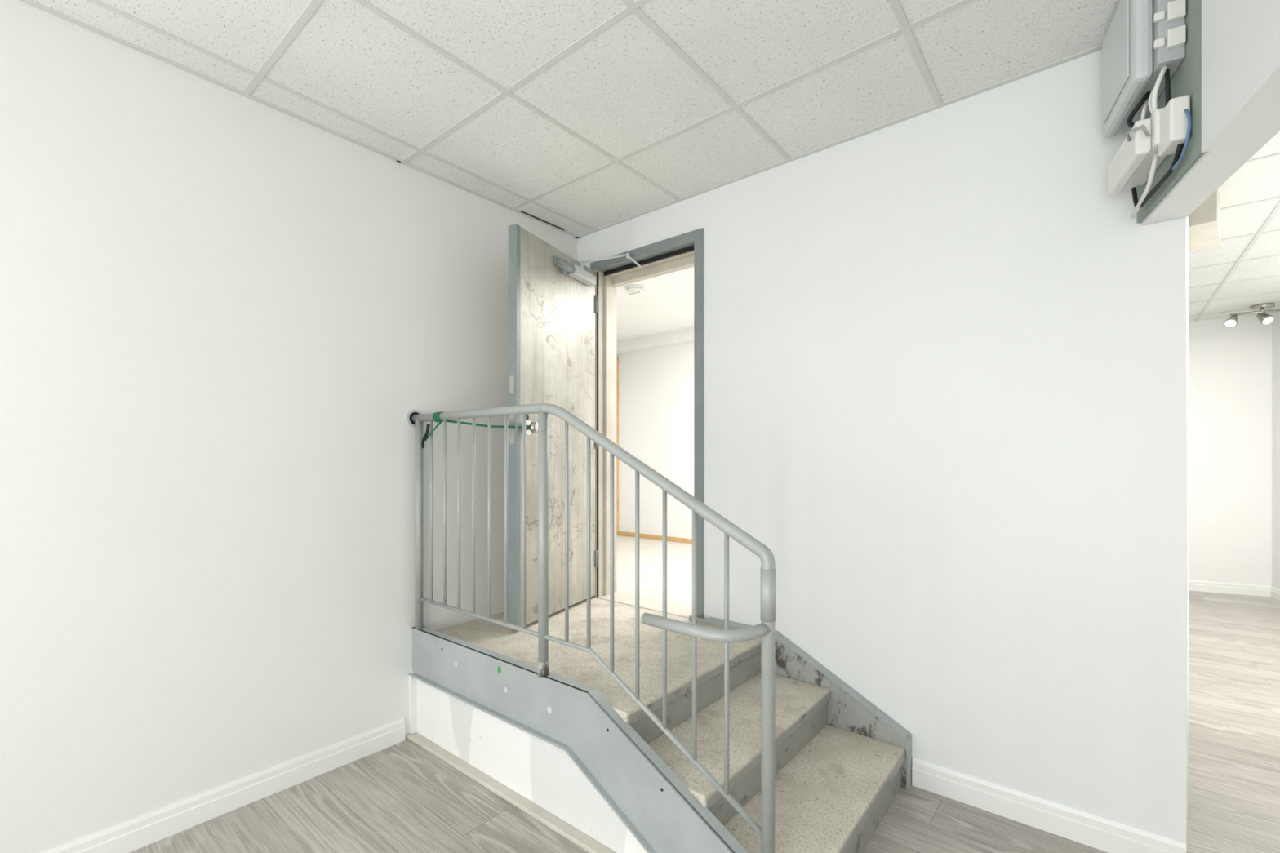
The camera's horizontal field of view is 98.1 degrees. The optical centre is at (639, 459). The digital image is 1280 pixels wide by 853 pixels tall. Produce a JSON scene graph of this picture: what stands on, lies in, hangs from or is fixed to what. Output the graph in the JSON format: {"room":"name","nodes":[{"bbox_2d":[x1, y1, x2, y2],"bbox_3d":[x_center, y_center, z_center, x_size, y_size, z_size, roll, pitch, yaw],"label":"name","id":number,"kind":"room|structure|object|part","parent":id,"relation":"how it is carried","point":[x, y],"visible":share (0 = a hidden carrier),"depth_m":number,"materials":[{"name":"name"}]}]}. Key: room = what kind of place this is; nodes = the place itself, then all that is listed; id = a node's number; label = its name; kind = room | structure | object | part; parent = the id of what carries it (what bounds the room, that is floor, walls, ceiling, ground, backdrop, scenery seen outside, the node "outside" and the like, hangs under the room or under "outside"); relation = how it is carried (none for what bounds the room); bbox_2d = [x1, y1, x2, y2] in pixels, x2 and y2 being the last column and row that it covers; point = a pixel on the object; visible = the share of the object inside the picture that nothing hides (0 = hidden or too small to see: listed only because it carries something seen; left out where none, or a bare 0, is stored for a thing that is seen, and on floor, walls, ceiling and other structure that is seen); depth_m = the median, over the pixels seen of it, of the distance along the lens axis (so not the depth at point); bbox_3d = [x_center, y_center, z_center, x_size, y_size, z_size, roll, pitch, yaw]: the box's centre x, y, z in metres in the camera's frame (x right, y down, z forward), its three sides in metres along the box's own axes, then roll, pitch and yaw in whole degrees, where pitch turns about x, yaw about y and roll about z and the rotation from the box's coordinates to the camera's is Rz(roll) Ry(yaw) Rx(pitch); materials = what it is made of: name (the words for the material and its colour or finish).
{"room":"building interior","nodes":[
{"label":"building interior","id":0,"kind":"room"},
{"bbox_2d":[0,0,577,852],"bbox_3d":[-2.213,-0.037,1.291,0.150,2.645,5.586,0,0,39],"label":"wall","id":1,"kind":"structure","parent":0,"point":[224,313],"depth_m":1.98,"materials":[{"name":"paint"}]},
{"bbox_2d":[42,717,404,852],"bbox_3d":[-2.469,1.235,0.851,0.014,0.100,4.380,0,0,39],"label":"baseboard","id":2,"kind":"structure","parent":1,"relation":"attached to","point":[135,833],"depth_m":2.03,"materials":[{"name":"white wood"}]},
{"bbox_2d":[396,160,564,230],"bbox_3d":[-0.776,-1.356,2.899,0.029,0.008,1.005,0,0,39],"label":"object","id":3,"kind":"structure","parent":1,"relation":"attached to","point":[397,161],"depth_m":3.13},
{"bbox_2d":[616,534,692,607],"bbox_3d":[0.600,0.861,4.196,4.000,0.078,2.154,0,0,39],"label":"floor","id":4,"kind":"structure","parent":0,"point":[679,554],"depth_m":4.16,"materials":[{"name":"beige plastic"}]},
{"bbox_2d":[616,266,693,341],"bbox_3d":[0.600,-1.285,4.196,4.000,0.060,2.154,0,0,39],"label":"ceiling","id":5,"kind":"structure","parent":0,"point":[665,304],"depth_m":4.55,"materials":[{"name":"white paint"}]},
{"bbox_2d":[624,284,644,294],"bbox_3d":[-0.041,-1.232,4.046,0.140,0.046,0.140,0,0,39],"label":"smoke detector","id":6,"kind":"object","parent":5,"relation":"attached to","point":[633,289],"visible":1,"depth_m":4.01,"materials":[{"name":"white plastic"}]},
{"bbox_2d":[617,341,693,538],"bbox_3d":[1.223,-0.037,4.955,4.000,2.645,0.150,0,0,39],"label":"wall","id":7,"kind":"structure","parent":0,"point":[656,384],"depth_m":5.72,"materials":[{"name":"white paint"}]},
{"bbox_2d":[616,356,618,531],"bbox_3d":[-0.253,-0.168,6.054,0.025,1.895,0.025,0,0,39],"label":"trim","id":8,"kind":"structure","parent":7,"relation":"attached to","point":[617,358],"depth_m":6.04,"materials":[{"name":"brown wood"}]},
{"bbox_2d":[616,531,692,543],"bbox_3d":[1.171,0.800,4.891,3.700,0.040,0.015,0,0,39],"label":"baseboard","id":9,"kind":"structure","parent":7,"relation":"attached to","point":[620,533],"depth_m":5.71,"materials":[{"name":"brown wood"}]},
{"bbox_2d":[616,327,693,354],"bbox_3d":[1.134,-1.205,4.847,3.700,0.100,0.130,0,0,39],"label":"crown molding","id":10,"kind":"structure","parent":7,"relation":"attached to","point":[685,335],"depth_m":5.58,"materials":[{"name":"white paint"}]},
{"bbox_2d":[32,0,1279,321],"bbox_3d":[2.330,-1.410,1.580,6.805,0.100,11.800,0,0,39],"label":"ceiling","id":11,"kind":"structure","parent":0,"point":[624,90],"depth_m":1.95,"materials":[{"name":"tile"}]},
{"bbox_2d":[19,0,1279,320],"bbox_3d":[2.318,-1.358,1.526,6.555,0.006,11.700,0,0,39],"label":"grid","id":12,"kind":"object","parent":11,"relation":"attached to","point":[906,28],"depth_m":2.03,"materials":[{"name":"white metal"}]},
{"bbox_2d":[1188,188,1220,252],"bbox_3d":[2.922,-1.258,2.886,0.478,0.205,0.122,0,0,-42],"label":"stub","id":13,"kind":"object","parent":11,"relation":"attached to","point":[1204,222],"visible":0.5,"depth_m":2.77,"materials":[{"name":"white paint"}]},
{"bbox_2d":[1223,302,1279,327],"bbox_3d":[5.483,-1.269,4.880,0.526,0.181,0.153,0,0,17],"label":"track light","id":14,"kind":"object","parent":11,"relation":"attached to","point":[1264,318],"visible":1,"depth_m":4.88,"materials":[{"name":"metal"}]},
{"bbox_2d":[129,590,1279,852],"bbox_3d":[2.330,1.335,1.580,6.805,0.100,11.800,0,0,39],"label":"floor","id":15,"kind":"structure","parent":0,"point":[400,797],"depth_m":2.05,"materials":[{"name":"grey wood"}]},
{"bbox_2d":[406,596,911,852],"bbox_3d":[0.026,1.032,2.359,1.955,0.505,1.093,0,0,39],"label":"metal staircase","id":16,"kind":"structure","parent":15,"relation":"on","point":[568,748],"depth_m":2.05,"materials":[{"name":"concrete"}]},
{"bbox_2d":[405,403,775,852],"bbox_3d":[-0.385,0.446,1.973,1.813,1.358,0.168,0,0,40],"label":"stair railing","id":17,"kind":"object","parent":16,"relation":"on","point":[765,630],"visible":1,"depth_m":1.79,"materials":[{"name":"grey metal"}]},
{"bbox_3d":[-0.341,0.816,2.005,1.757,0.368,0.017,0,0,39],"label":"rail","id":18,"kind":"part","parent":17,"relation":"part of","materials":[{"name":"grey metal"}]},
{"bbox_2d":[577,49,1179,840],"bbox_3d":[0.020,-0.037,3.175,4.400,2.645,0.160,0,0,39],"label":"wall","id":19,"kind":"structure","parent":0,"point":[941,358],"depth_m":2.09,"materials":[{"name":"paint"}]},
{"bbox_2d":[520,226,595,626],"bbox_3d":[-0.413,-0.155,2.946,0.107,1.910,0.723,0,0,26],"label":"leaf","id":20,"kind":"object","parent":19,"relation":"attached to","point":[557,309],"depth_m":2.92,"materials":[{"name":"wood"}]},
{"bbox_2d":[421,411,529,448],"bbox_3d":[-0.728,-0.131,2.532,0.511,0.160,0.119,0,0,-18],"label":"cord","id":21,"kind":"object","parent":20,"relation":"attached to","point":[436,418],"visible":0.88,"depth_m":2.49,"materials":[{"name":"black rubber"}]},
{"bbox_3d":[-0.727,-0.132,2.557,0.495,0.096,0.068,0,0,-19],"label":"cord","id":22,"kind":"part","parent":21,"relation":"part of","materials":[{"name":"green plastic"}]},
{"bbox_2d":[508,223,520,628],"bbox_3d":[-0.597,-0.155,2.637,0.050,1.910,0.030,0,0,26],"label":"door edge","id":23,"kind":"object","parent":20,"relation":"attached to","point":[514,230],"visible":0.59,"depth_m":2.63,"materials":[{"name":"grey metal"}]},
{"bbox_2d":[509,375,515,444],"bbox_3d":[-0.604,-0.235,2.623,0.030,0.320,0.002,0,0,26],"label":"latch plate","id":24,"kind":"object","parent":23,"relation":"attached to","point":[512,418],"visible":0.82,"depth_m":2.62,"materials":[{"name":"metal"}]},
{"bbox_3d":[-0.520,-0.155,2.672,0.062,0.072,0.072,0,0,26],"label":"knob","id":25,"kind":"part","parent":20,"relation":"part of","materials":[{"name":"silver metal"}]},
{"bbox_2d":[595,295,597,567],"bbox_3d":[-0.258,-0.165,3.273,0.012,1.600,0.012,0,0,26],"label":"hinge knuckles","id":26,"kind":"object","parent":20,"relation":"attached to","point":[596,296],"depth_m":3.27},
{"bbox_2d":[553,253,643,285],"bbox_3d":[-0.215,-1.063,2.983,0.343,0.156,0.375,0,0,26],"label":"door closer","id":27,"kind":"object","parent":20,"relation":"attached to","point":[578,273],"depth_m":3.06,"materials":[{"name":"grey metal"}]},
{"bbox_3d":[-0.158,-1.093,3.075,0.352,0.096,0.023,0,0,2],"label":"arm","id":28,"kind":"part","parent":27,"relation":"part of","materials":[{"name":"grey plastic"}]},
{"bbox_2d":[591,269,616,598],"bbox_3d":[-0.221,-0.147,3.373,0.047,1.955,0.184,0,0,39],"label":"door jamb","id":29,"kind":"structure","parent":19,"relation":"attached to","point":[601,274],"depth_m":3.33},
{"bbox_2d":[595,591,692,617],"bbox_3d":[0.064,0.833,3.132,0.696,0.034,0.170,0,0,39],"label":"threshold","id":30,"kind":"object","parent":19,"relation":"on","point":[646,603],"visible":0.43,"depth_m":3.13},
{"bbox_2d":[590,227,703,272],"bbox_3d":[0.068,-1.150,3.136,0.794,0.050,0.184,0,0,39],"label":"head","id":31,"kind":"object","parent":19,"relation":"attached to","point":[685,240],"visible":0.43,"depth_m":3.03},
{"bbox_2d":[596,245,693,597],"bbox_3d":[0.030,-0.152,3.099,0.688,1.945,0.065,0,0,39],"label":"seal","id":32,"kind":"object","parent":31,"relation":"attached to","point":[691,248],"visible":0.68,"depth_m":3.29,"materials":[{"name":"black rubber"}]},
{"bbox_2d":[604,250,693,595],"bbox_3d":[0.067,-0.152,3.149,0.682,1.945,0.060,0,0,39],"label":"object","id":33,"kind":"object","parent":31,"relation":"attached to","point":[608,280],"visible":0.64,"depth_m":3.34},
{"bbox_2d":[613,255,693,286],"bbox_3d":[0.115,-1.095,3.183,0.681,0.060,0.052,0,0,39],"label":"lining","id":34,"kind":"object","parent":19,"relation":"attached to","point":[687,262],"depth_m":3.18,"materials":[{"name":"beige wood"}]},
{"bbox_2d":[693,237,703,618],"bbox_3d":[0.355,-0.147,2.900,0.050,1.955,0.184,0,0,39],"label":"door jamb","id":35,"kind":"structure","parent":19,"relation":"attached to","point":[698,243],"depth_m":2.83,"materials":[{"name":"grey metal"}]},
{"bbox_2d":[911,757,1186,852],"bbox_3d":[1.376,1.232,1.948,0.774,0.105,0.014,0,0,39],"label":"baseboard","id":36,"kind":"structure","parent":19,"relation":"attached to","point":[1095,831],"depth_m":1.93,"materials":[{"name":"white wood"}]},
{"bbox_2d":[1179,216,1188,843],"bbox_3d":[2.321,-0.037,2.437,1.971,2.645,0.163,0,0,-44],"label":"wall","id":37,"kind":"structure","parent":0,"point":[1184,222],"depth_m":1.71,"materials":[{"name":"paint"}]},
{"bbox_2d":[1141,0,1279,226],"bbox_3d":[0.445,-1.052,-0.552,0.118,0.615,5.199,0,0,27],"label":"header beam","id":38,"kind":"structure","parent":0,"point":[1241,38],"depth_m":1.25,"materials":[{"name":"paint"}]},
{"bbox_2d":[1102,0,1204,223],"bbox_3d":[1.436,-1.054,1.586,0.118,0.601,0.480,0,0,27],"label":"electrical panel","id":39,"kind":"object","parent":38,"relation":"attached to","point":[1152,49],"visible":1,"depth_m":1.51,"materials":[{"name":"grey plastic"}]},
{"bbox_3d":[1.415,-1.190,1.653,0.006,0.250,0.250,0,0,27],"label":"door","id":40,"kind":"part","parent":39,"relation":"part of","materials":[{"name":"grey plastic"}]},
{"bbox_2d":[1188,314,1271,586],"bbox_3d":[4.925,-0.037,5.786,2.300,2.645,0.150,0,0,27],"label":"wall","id":41,"kind":"structure","parent":0,"point":[1230,368],"depth_m":5.32,"materials":[{"name":"white paint"}]},
{"bbox_2d":[1188,580,1271,597],"bbox_3d":[4.887,1.235,5.713,2.300,0.100,0.014,0,0,27],"label":"baseboard","id":42,"kind":"structure","parent":41,"relation":"attached to","point":[1193,585],"depth_m":5.31,"materials":[{"name":"white wood"}]},
{"bbox_2d":[1271,311,1279,589],"bbox_3d":[4.091,-0.037,1.516,0.150,2.645,8.199,0,0,27],"label":"wall","id":43,"kind":"structure","parent":0,"point":[1276,322],"depth_m":5.13,"materials":[{"name":"white paint"}]},
{"bbox_2d":[1271,586,1279,600],"bbox_3d":[4.065,1.235,1.642,0.014,0.100,7.999,0,0,27],"label":"baseboard","id":44,"kind":"structure","parent":43,"relation":"attached to","point":[1275,592],"depth_m":5.12,"materials":[{"name":"white wood"}]}
]}

